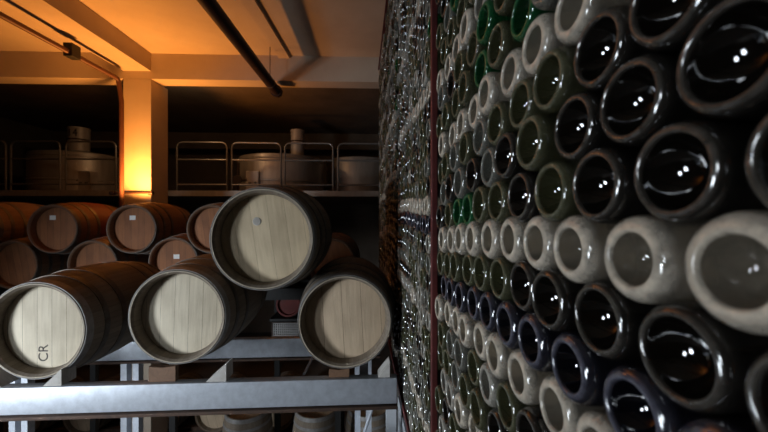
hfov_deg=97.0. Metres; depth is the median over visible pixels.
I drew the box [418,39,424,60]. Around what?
wine bottle
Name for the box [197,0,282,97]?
pipe
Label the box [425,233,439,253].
wine bottle
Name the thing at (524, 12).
wine bottle
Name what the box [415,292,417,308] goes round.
wine bottle
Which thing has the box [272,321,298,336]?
crate
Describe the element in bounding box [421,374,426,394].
wine bottle
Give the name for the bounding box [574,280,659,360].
wine bottle
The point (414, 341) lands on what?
wine bottle
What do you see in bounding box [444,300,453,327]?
wine bottle
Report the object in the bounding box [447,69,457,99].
wine bottle
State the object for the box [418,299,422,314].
wine bottle
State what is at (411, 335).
wine bottle
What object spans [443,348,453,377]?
wine bottle
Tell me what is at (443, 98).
wine bottle
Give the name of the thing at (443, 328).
wine bottle
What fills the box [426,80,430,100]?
wine bottle
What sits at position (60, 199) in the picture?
floor
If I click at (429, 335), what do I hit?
wine bottle
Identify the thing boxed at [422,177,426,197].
wine bottle
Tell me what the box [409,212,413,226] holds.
wine bottle
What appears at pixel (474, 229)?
wine bottle
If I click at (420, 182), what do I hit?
wine bottle
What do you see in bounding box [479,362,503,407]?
wine bottle
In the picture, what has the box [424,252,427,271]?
wine bottle
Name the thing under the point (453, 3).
wine bottle
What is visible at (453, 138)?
wine bottle
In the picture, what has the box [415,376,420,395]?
wine bottle
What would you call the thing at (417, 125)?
wine bottle
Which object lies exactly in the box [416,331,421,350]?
wine bottle
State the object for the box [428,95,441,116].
wine bottle
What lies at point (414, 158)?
wine bottle
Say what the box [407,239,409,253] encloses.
wine bottle
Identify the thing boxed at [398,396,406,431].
pier
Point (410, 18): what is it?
wine bottle
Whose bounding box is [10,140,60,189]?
guard rail
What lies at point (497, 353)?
wine bottle
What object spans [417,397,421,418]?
wine bottle
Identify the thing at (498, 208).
wine bottle
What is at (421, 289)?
wine bottle
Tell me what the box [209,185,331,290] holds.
wine barrel
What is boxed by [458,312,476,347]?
wine bottle
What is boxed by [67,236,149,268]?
wine barrel
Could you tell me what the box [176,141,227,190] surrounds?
guard rail
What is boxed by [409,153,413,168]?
wine bottle
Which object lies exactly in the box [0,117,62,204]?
wall
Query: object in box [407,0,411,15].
wine bottle
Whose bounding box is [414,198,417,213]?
wine bottle
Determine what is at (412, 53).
wine bottle
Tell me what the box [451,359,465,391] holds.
wine bottle
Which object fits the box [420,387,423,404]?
wine bottle
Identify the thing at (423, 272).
wine bottle
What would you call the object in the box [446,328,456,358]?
wine bottle
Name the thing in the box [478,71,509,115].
wine bottle
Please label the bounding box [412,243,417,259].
wine bottle
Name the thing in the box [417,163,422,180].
wine bottle
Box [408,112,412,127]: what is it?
wine bottle
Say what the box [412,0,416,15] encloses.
wine bottle
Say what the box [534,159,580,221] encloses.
wine bottle
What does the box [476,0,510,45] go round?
wine bottle
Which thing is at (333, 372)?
chock
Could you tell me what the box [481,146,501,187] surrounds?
wine bottle
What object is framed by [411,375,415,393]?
wine bottle
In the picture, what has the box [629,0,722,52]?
wine bottle
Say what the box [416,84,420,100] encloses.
wine bottle
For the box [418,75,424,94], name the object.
wine bottle
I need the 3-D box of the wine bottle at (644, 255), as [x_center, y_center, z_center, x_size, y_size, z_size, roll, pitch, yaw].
[0.386,0.042,0.333,0.309,0.086,0.086,0,0,-4]
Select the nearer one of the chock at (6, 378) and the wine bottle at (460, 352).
the wine bottle at (460, 352)
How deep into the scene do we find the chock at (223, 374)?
1.98 m
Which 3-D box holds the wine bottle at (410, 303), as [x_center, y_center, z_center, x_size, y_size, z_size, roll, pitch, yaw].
[0.286,0.457,1.724,0.309,0.085,0.086,0,0,-4]
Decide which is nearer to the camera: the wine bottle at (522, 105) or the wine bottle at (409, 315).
the wine bottle at (522, 105)
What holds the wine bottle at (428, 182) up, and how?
on the wine bottle at (427, 201)
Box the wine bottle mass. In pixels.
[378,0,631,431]
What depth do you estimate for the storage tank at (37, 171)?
6.79 m
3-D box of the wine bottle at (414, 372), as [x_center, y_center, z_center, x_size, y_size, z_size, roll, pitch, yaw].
[0.295,0.754,1.633,0.309,0.086,0.086,0,0,-4]
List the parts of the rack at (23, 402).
post, post, post, post, tie rod, post, cross arm, tie rod, post, post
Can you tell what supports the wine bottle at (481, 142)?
on the wine bottle at (473, 169)
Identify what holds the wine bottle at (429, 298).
on the wine bottle at (428, 316)
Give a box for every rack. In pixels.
[0,279,344,431]
[0,336,396,431]
[378,0,437,431]
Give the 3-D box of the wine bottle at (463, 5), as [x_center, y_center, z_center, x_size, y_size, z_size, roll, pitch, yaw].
[0.349,-0.525,0.885,0.309,0.086,0.085,0,0,-5]
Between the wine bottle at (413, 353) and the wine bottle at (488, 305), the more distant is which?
the wine bottle at (413, 353)
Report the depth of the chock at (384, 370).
2.04 m
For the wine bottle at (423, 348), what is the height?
0.086 m
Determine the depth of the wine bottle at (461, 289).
0.85 m
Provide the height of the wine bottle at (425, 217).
0.086 m
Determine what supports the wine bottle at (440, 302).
on the wine bottle at (443, 328)
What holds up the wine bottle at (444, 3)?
on the wine bottle at (449, 13)
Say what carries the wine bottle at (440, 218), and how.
on the wine bottle at (442, 237)
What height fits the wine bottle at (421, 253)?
0.086 m
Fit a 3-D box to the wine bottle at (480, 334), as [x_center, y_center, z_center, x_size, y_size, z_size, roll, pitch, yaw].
[0.357,0.269,0.746,0.309,0.085,0.086,0,0,-5]
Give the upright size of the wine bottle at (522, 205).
0.086 m
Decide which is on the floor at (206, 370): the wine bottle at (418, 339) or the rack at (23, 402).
the rack at (23, 402)
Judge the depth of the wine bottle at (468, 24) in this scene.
0.80 m
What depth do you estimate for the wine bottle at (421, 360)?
1.44 m
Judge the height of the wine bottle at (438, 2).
0.086 m
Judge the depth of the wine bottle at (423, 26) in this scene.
1.36 m
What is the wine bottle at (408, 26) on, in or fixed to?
in the rack at (434, 8)
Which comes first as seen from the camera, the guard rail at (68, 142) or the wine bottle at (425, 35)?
the wine bottle at (425, 35)
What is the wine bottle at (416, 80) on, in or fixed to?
in the rack at (434, 8)
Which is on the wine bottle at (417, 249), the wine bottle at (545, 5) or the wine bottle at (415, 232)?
the wine bottle at (415, 232)
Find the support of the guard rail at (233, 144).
on the floor at (60, 199)
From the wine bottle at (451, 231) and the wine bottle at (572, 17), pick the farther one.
the wine bottle at (451, 231)
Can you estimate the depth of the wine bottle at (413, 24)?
1.64 m
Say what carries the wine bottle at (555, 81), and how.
in the rack at (434, 8)
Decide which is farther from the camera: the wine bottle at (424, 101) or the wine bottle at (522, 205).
the wine bottle at (424, 101)
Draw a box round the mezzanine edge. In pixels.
[0,190,378,196]
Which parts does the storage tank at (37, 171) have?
door plate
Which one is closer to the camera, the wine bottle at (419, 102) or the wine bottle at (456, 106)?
the wine bottle at (456, 106)
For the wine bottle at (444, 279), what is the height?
0.085 m
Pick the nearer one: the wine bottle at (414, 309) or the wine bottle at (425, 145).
the wine bottle at (425, 145)
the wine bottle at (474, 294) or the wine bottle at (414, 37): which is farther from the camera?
the wine bottle at (414, 37)
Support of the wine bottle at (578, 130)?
on the wine bottle at (603, 187)
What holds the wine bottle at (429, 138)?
on the wine bottle at (427, 164)
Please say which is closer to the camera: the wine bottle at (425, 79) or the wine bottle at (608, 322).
the wine bottle at (608, 322)
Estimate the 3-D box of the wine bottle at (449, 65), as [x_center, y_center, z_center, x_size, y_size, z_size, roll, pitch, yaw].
[0.340,-0.441,1.019,0.309,0.085,0.086,0,0,-4]
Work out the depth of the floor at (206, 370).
7.69 m
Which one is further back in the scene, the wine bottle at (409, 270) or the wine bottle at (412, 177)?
the wine bottle at (409, 270)
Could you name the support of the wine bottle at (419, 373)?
in the rack at (434, 8)
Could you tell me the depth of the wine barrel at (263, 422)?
4.35 m
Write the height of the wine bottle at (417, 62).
0.086 m
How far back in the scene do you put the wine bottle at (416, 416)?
1.51 m
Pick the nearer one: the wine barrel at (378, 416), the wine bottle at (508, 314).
the wine bottle at (508, 314)
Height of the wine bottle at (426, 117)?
0.086 m
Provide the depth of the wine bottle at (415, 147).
1.56 m
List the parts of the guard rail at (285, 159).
rail, rail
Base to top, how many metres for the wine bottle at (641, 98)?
0.085 m
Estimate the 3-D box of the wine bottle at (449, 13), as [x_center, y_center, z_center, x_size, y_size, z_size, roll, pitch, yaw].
[0.340,-0.588,1.021,0.310,0.088,0.086,0,0,-5]
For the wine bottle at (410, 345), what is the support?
on the wine bottle at (411, 363)
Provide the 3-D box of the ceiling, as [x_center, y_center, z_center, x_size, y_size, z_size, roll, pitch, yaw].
[-3.939,-2.390,3.163,9.950,0.200,14.200,0,0,-2]
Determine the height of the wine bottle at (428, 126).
0.086 m
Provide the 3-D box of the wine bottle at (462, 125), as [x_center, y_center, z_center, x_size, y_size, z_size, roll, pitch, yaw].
[0.347,-0.233,0.880,0.309,0.086,0.086,0,0,-4]
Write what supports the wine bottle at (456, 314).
in the rack at (434, 8)
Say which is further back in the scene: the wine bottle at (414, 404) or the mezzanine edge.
the mezzanine edge
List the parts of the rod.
rod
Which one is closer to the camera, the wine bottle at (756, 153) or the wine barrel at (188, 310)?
the wine bottle at (756, 153)
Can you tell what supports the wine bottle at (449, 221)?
on the wine bottle at (451, 231)
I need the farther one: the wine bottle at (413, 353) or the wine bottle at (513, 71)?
the wine bottle at (413, 353)
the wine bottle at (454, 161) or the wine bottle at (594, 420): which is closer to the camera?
the wine bottle at (594, 420)
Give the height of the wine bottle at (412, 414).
0.085 m
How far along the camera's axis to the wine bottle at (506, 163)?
0.59 m
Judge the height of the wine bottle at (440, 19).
0.085 m
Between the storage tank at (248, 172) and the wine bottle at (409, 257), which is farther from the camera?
the storage tank at (248, 172)
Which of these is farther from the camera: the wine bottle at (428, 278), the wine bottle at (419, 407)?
the wine bottle at (419, 407)
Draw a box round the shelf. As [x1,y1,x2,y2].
[270,311,297,321]
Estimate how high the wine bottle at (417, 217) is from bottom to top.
0.085 m
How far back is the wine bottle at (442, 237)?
1.03 m
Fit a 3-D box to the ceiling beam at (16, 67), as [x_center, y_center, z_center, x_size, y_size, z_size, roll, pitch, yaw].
[-4.000,-2.110,4.887,9.550,0.360,0.250,0,0,-2]
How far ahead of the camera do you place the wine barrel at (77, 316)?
2.02 m
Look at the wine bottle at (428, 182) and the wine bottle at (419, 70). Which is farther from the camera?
the wine bottle at (419, 70)
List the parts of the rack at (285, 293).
post, post, post, post, post, post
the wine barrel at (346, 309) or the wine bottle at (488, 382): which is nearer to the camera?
the wine bottle at (488, 382)
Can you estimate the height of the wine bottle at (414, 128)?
0.085 m
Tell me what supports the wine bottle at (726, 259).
in the rack at (434, 8)
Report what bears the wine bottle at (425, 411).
on the wine bottle
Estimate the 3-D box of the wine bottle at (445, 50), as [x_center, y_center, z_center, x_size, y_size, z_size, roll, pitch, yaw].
[0.337,-0.514,1.067,0.309,0.086,0.086,0,0,-4]
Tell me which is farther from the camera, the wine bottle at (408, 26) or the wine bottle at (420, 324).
the wine bottle at (408, 26)
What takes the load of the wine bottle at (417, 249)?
on the wine bottle at (419, 268)
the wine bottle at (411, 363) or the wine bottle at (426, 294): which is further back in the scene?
the wine bottle at (411, 363)
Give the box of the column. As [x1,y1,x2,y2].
[123,79,167,431]
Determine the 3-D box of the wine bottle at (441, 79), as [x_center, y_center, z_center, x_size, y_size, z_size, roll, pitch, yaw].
[0.330,-0.432,1.108,0.309,0.086,0.086,0,0,-4]
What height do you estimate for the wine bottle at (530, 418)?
0.085 m
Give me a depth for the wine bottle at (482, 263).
0.73 m
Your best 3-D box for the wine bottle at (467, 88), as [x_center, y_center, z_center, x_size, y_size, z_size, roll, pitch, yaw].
[0.343,-0.310,0.835,0.309,0.086,0.086,0,0,-4]
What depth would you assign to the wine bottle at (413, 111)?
1.64 m
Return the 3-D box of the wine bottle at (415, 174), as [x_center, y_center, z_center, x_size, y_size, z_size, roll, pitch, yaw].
[0.300,-0.196,1.585,0.309,0.085,0.086,0,0,-4]
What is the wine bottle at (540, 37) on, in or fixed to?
in the rack at (434, 8)
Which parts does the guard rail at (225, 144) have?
rail, rail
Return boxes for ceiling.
[0,0,385,133]
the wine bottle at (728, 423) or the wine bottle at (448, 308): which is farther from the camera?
the wine bottle at (448, 308)
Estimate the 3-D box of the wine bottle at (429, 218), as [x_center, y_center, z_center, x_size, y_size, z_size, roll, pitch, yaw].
[0.322,0.033,1.267,0.309,0.085,0.086,0,0,-4]
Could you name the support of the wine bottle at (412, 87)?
in the rack at (434, 8)
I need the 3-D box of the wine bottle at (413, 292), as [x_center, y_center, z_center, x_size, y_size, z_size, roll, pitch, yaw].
[0.290,0.389,1.680,0.309,0.086,0.086,0,0,-5]
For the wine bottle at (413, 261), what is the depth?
1.68 m
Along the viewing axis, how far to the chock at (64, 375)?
1.94 m
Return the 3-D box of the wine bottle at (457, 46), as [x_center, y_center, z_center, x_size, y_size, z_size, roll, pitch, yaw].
[0.346,-0.452,0.931,0.309,0.085,0.085,0,0,-5]
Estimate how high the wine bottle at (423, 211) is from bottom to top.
0.085 m
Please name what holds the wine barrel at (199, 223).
on the wine barrel at (169, 251)
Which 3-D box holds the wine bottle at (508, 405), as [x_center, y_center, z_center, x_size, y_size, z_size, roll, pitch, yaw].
[0.365,0.335,0.609,0.309,0.086,0.086,0,0,-4]
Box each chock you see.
[0,367,18,386]
[44,366,75,385]
[149,364,178,381]
[206,357,232,381]
[329,367,348,377]
[378,356,389,377]
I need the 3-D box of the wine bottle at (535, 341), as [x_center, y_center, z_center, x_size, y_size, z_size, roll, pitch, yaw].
[0.367,0.185,0.514,0.309,0.085,0.086,0,0,-4]
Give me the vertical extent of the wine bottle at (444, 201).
0.085 m
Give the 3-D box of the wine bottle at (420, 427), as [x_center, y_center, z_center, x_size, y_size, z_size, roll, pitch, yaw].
[0.305,0.911,1.452,0.309,0.086,0.086,0,0,-5]
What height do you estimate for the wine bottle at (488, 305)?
0.086 m
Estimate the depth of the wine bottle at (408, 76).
1.79 m
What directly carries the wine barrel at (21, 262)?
on the rack at (285, 293)
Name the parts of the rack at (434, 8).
rail, rail, rail, rail, post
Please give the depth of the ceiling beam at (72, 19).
3.83 m
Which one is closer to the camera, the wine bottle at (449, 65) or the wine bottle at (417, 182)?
the wine bottle at (449, 65)
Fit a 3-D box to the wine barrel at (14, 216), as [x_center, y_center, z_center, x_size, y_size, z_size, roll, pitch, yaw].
[-4.656,0.147,4.279,0.640,0.640,0.880,0,0,-2]
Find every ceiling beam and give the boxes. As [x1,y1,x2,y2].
[0,51,379,88]
[3,0,150,70]
[54,131,378,151]
[240,0,289,57]
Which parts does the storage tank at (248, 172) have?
door plate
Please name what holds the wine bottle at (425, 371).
on the wine bottle at (427, 396)
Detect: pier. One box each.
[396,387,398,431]
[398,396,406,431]
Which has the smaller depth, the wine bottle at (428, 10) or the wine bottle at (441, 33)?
the wine bottle at (441, 33)
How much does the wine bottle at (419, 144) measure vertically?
0.085 m
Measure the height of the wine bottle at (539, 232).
0.085 m
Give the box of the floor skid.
[40,423,293,431]
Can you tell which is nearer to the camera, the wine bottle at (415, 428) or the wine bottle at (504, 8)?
the wine bottle at (504, 8)
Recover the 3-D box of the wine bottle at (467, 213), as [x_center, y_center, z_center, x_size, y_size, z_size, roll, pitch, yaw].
[0.353,-0.017,0.837,0.309,0.086,0.086,0,0,-4]
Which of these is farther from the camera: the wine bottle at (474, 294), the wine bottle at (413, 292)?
the wine bottle at (413, 292)
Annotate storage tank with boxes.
[25,126,118,189]
[228,129,323,190]
[326,156,378,190]
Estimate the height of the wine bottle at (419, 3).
0.086 m
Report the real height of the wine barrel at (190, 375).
0.642 m
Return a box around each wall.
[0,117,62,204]
[91,150,379,332]
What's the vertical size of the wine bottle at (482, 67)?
0.086 m
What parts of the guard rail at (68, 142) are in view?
rail, rail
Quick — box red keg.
[276,285,300,316]
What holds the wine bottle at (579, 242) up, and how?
in the rack at (434, 8)
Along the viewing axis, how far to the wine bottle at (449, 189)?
0.96 m
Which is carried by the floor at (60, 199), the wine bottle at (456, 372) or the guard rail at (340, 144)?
the guard rail at (340, 144)
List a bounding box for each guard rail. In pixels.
[0,140,6,189]
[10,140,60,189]
[65,141,116,189]
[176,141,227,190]
[231,142,281,190]
[284,142,333,190]
[337,143,378,190]
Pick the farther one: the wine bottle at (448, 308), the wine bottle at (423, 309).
the wine bottle at (423, 309)
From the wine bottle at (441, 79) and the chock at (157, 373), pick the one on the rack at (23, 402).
the chock at (157, 373)
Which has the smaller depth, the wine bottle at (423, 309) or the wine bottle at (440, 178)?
the wine bottle at (440, 178)
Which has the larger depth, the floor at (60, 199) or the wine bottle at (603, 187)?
the floor at (60, 199)
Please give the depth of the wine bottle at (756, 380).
0.22 m
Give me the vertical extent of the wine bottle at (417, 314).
0.086 m
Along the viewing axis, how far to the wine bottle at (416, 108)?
1.57 m
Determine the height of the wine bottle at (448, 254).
0.086 m
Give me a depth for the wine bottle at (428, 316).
1.28 m
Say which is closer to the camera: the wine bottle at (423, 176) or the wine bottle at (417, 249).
the wine bottle at (423, 176)
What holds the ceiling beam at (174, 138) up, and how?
attached to the ceiling
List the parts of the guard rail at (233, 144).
rail, rail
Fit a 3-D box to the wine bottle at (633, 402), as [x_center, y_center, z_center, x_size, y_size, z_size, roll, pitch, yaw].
[0.385,0.186,0.333,0.309,0.086,0.086,0,0,-5]
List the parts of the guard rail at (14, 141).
rail, rail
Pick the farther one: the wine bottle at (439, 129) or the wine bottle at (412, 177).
the wine bottle at (412, 177)
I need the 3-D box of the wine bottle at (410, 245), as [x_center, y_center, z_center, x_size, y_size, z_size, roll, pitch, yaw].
[0.286,0.167,1.725,0.309,0.086,0.085,0,0,-4]
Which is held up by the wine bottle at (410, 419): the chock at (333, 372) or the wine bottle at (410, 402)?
the wine bottle at (410, 402)
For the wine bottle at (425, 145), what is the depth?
1.37 m
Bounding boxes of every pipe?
[0,11,123,207]
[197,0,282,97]
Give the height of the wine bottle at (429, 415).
0.085 m
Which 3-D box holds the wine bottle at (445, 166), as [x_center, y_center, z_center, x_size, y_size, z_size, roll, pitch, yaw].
[0.332,-0.148,1.021,0.309,0.086,0.086,0,0,-5]
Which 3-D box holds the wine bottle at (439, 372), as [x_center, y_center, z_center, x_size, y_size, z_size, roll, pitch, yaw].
[0.318,0.620,1.266,0.309,0.086,0.086,0,0,-4]
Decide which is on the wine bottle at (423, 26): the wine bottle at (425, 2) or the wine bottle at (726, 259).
the wine bottle at (425, 2)
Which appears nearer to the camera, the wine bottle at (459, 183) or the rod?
the wine bottle at (459, 183)
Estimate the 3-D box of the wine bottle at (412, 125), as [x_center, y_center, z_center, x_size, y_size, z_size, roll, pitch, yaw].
[0.287,-0.424,1.726,0.310,0.089,0.086,0,1,-4]
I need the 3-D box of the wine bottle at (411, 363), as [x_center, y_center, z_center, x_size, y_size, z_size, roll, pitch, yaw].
[0.286,0.748,1.722,0.309,0.086,0.086,0,0,-4]
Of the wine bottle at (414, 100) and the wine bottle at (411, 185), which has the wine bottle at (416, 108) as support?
the wine bottle at (414, 100)
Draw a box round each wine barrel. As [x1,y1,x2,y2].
[0,202,44,242]
[0,237,69,288]
[0,261,160,378]
[4,374,87,431]
[27,202,117,253]
[62,373,120,431]
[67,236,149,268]
[106,202,190,253]
[128,253,267,363]
[148,233,208,269]
[168,372,203,431]
[187,202,223,252]
[195,371,247,431]
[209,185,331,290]
[222,413,272,431]
[272,371,300,431]
[293,411,334,431]
[298,256,393,368]
[311,232,359,276]
[345,410,385,431]
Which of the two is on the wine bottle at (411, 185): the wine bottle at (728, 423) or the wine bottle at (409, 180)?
the wine bottle at (409, 180)
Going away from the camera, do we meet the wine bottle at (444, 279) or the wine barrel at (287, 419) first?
the wine bottle at (444, 279)
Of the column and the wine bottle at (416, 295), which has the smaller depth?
the wine bottle at (416, 295)
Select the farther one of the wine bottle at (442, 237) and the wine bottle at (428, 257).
the wine bottle at (428, 257)
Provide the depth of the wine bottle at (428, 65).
1.23 m
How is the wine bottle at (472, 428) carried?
in the rack at (434, 8)
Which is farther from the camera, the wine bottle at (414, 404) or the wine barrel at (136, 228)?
the wine barrel at (136, 228)
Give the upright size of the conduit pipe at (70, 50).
1.840 m
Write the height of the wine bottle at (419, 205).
0.085 m
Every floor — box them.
[0,196,378,203]
[3,332,394,431]
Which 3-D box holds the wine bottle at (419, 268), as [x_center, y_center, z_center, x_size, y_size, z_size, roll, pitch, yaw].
[0.307,0.249,1.499,0.309,0.086,0.086,0,0,-5]
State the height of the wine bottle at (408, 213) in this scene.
0.086 m
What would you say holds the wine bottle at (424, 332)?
on the wine bottle at (427, 355)
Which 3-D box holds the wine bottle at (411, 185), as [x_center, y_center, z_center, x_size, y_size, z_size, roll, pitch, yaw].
[0.286,-0.132,1.726,0.309,0.086,0.085,0,0,-5]
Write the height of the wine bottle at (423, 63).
0.085 m
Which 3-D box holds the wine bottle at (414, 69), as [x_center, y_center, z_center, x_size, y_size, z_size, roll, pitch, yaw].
[0.291,-0.708,1.631,0.309,0.086,0.086,0,0,-4]
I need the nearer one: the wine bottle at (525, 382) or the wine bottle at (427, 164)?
the wine bottle at (525, 382)
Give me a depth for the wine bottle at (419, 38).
1.51 m
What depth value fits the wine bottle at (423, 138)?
1.37 m
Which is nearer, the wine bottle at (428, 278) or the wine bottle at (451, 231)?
the wine bottle at (451, 231)
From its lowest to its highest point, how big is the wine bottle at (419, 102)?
0.085 m
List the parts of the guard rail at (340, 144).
rail, rail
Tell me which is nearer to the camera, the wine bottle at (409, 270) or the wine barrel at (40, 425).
the wine bottle at (409, 270)
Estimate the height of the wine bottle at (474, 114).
0.085 m
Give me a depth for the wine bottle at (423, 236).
1.38 m
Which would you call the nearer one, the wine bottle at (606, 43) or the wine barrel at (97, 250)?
the wine bottle at (606, 43)
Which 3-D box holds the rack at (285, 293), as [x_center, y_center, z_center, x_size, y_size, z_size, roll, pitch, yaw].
[-2.681,2.165,4.373,5.150,2.569,0.590,0,0,-2]
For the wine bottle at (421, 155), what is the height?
0.085 m
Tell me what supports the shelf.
attached to the rack at (285, 293)
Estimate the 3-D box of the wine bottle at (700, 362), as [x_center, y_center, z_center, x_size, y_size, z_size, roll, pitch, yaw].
[0.388,0.113,0.284,0.309,0.086,0.085,0,0,-4]
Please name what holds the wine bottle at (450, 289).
on the wine bottle at (456, 314)
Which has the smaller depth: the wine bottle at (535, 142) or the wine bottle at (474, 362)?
the wine bottle at (535, 142)
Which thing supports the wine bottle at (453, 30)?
on the wine bottle at (457, 46)
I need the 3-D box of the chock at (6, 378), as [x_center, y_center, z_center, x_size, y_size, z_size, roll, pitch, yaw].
[-2.217,0.922,1.962,0.120,0.085,0.100,0,0,-3]
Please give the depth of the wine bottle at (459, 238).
0.85 m
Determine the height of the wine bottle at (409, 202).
0.086 m
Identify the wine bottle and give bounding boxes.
[406,16,410,33]
[406,211,409,225]
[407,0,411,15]
[407,72,409,88]
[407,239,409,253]
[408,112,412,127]
[408,169,410,183]
[408,197,411,212]
[408,254,411,268]
[408,268,411,281]
[408,310,411,325]
[408,338,412,354]
[409,7,412,24]
[409,36,413,53]
[409,95,413,111]
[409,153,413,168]
[409,183,412,197]
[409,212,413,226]
[409,241,412,256]
[409,299,412,314]
[409,328,414,344]
[409,356,414,373]
[409,367,412,382]
[409,394,411,411]
[409,414,412,431]
[410,77,415,93]
[410,124,413,139]
[410,167,414,183]
[410,226,414,242]
[411,16,415,34]
[411,47,414,62]
[411,197,413,213]
[411,287,416,303]
[411,317,415,333]
[411,345,416,362]
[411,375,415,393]
[411,406,413,421]
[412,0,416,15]
[412,27,417,45]
[412,58,416,76]
[412,89,417,106]
[412,107,415,123]
[412,182,415,198]
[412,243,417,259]
[412,258,415,273]
[412,304,417,321]
[412,365,416,382]
[412,395,416,412]
[413,120,415,133]
[413,133,417,151]
[413,152,415,166]
[413,230,417,245]
[413,274,417,290]
[413,336,416,352]
[413,417,417,431]
[414,38,417,56]
[414,50,421,69]
[414,70,418,88]
[414,165,417,181]
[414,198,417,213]
[414,213,420,230]
[414,407,420,427]
[415,16,419,36]
[415,102,418,117]
[415,115,419,132]
[415,181,418,198]
[415,261,418,277]
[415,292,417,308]
[415,354,418,371]
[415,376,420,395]
[416,0,422,15]
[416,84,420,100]
[416,148,419,164]
[416,247,418,262]
[416,311,419,327]
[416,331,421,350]
[417,29,421,45]
[417,130,421,148]
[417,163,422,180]
[417,198,422,215]
[417,230,421,248]
[417,364,422,383]
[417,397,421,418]
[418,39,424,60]
[418,63,421,79]
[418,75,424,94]
[418,97,421,112]
[418,109,424,127]
[418,179,423,198]
[418,248,424,267]
[418,266,420,280]
[418,284,425,302]
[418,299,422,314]
[418,318,423,336]
[418,419,424,431]
[419,124,427,144]
[419,145,424,163]
[419,352,424,372]
[420,5,425,21]
[420,16,427,38]
[420,214,423,232]
[420,267,426,287]
[420,303,428,323]
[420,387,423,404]
[421,53,425,72]
[421,88,427,108]
[421,233,426,252]
[421,324,429,346]
[421,340,427,359]
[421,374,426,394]
[422,65,430,87]
[422,160,424,177]
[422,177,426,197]
[422,198,424,214]
[422,214,428,234]
[422,398,430,421]
[422,416,427,431]
[423,0,430,14]
[423,28,430,50]
[423,102,430,123]
[423,362,429,382]
[424,40,440,63]
[424,140,427,158]
[424,156,441,177]
[424,195,441,215]
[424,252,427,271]
[424,289,430,308]
[424,386,430,409]
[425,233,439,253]
[425,348,442,370]
[426,2,440,25]
[426,54,444,78]
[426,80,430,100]
[426,118,430,138]
[426,175,440,196]
[426,253,441,275]
[426,273,441,292]
[426,310,439,331]
[427,135,440,157]
[427,371,440,395]
[428,13,443,38]
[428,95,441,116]
[428,214,438,234]
[428,293,441,314]
[428,332,438,354]
[428,411,440,431]
[435,0,440,6]
[435,294,446,320]
[435,385,445,413]
[436,22,446,50]
[436,68,446,92]
[436,114,445,138]
[436,205,445,229]
[437,250,445,275]
[438,83,451,110]
[438,131,450,157]
[438,161,444,184]
[438,226,448,252]
[438,320,449,348]
[438,343,444,366]
[439,414,449,431]
[440,36,451,65]
[440,180,448,205]
[441,0,449,18]
[441,101,456,130]
[441,151,453,179]
[441,274,447,299]
[441,367,451,395]
[442,397,452,427]
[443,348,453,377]
[444,2,456,32]
[444,52,453,81]
[444,202,454,228]
[444,251,450,278]
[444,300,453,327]
[445,173,456,202]
[446,278,457,306]
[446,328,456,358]
[446,379,457,411]
[447,15,459,48]
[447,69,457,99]
[447,225,456,253]
[449,121,459,147]
[449,142,463,172]
[449,251,464,281]
[449,412,468,431]
[450,0,458,12]
[451,88,467,118]
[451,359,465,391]
[452,32,466,62]
[452,306,461,336]
[453,166,469,198]
[453,198,463,225]
[454,49,472,84]
[454,222,467,254]
[454,336,471,370]
[454,392,470,428]
[455,280,469,312]
[456,0,473,28]
[456,107,473,139]
[458,69,478,106]
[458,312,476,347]
[459,7,476,46]
[459,131,477,165]
[459,371,474,409]
[462,192,474,224]
[462,253,475,286]
[465,220,483,256]
[466,156,483,192]
[467,29,487,68]
[467,284,483,321]
[467,348,486,386]
[468,93,487,128]
[468,412,485,431]
[469,386,492,430]
[472,185,490,223]
[473,117,492,156]
[473,253,492,291]
[473,321,490,360]
[474,0,485,20]
[474,48,501,88]
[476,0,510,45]
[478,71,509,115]
[479,290,501,332]
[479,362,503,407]
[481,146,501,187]
[481,219,503,259]
[486,331,512,379]
[487,20,522,69]
[487,101,518,145]
[487,408,507,431]
[488,179,511,223]
[490,256,514,300]
[494,0,515,16]
[494,131,524,179]
[496,299,527,349]
[496,380,539,431]
[500,47,533,98]
[500,216,526,262]
[507,348,553,404]
[508,170,540,222]
[509,77,544,129]
[510,0,554,42]
[510,259,540,311]
[516,113,564,171]
[516,406,549,431]
[518,311,560,371]
[522,12,568,75]
[523,215,560,270]
[531,0,557,10]
[532,268,584,332]
[533,46,586,113]
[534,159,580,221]
[539,374,604,431]
[551,330,642,406]
[553,214,615,283]
[554,0,630,45]
[554,90,621,161]
[572,145,651,223]
[574,5,679,91]
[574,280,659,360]
[576,408,614,431]
[600,52,708,146]
[603,363,712,431]
[604,214,703,304]
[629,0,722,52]
[634,118,767,223]
[638,301,767,415]
[676,0,767,119]
[679,415,758,431]
[684,209,767,335]
[744,114,767,207]
[744,350,767,431]
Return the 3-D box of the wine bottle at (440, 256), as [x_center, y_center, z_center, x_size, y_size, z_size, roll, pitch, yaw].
[0.333,0.150,1.114,0.309,0.086,0.086,0,0,-5]
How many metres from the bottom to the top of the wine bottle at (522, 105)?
0.086 m
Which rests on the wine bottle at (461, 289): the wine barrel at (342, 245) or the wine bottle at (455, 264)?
the wine bottle at (455, 264)
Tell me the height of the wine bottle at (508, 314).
0.085 m
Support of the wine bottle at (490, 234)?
in the rack at (434, 8)
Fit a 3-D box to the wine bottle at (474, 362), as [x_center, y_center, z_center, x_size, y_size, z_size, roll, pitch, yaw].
[0.355,0.347,0.790,0.309,0.085,0.085,0,0,-4]
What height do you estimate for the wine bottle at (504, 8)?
0.086 m
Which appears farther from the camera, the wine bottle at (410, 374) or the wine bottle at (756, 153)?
the wine bottle at (410, 374)
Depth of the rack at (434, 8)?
1.17 m
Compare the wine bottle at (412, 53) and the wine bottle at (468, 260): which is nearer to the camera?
the wine bottle at (468, 260)
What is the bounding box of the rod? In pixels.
[109,191,153,194]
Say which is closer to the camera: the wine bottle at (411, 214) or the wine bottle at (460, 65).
the wine bottle at (460, 65)
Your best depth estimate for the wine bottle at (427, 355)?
1.27 m
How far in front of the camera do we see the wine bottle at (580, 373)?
0.39 m

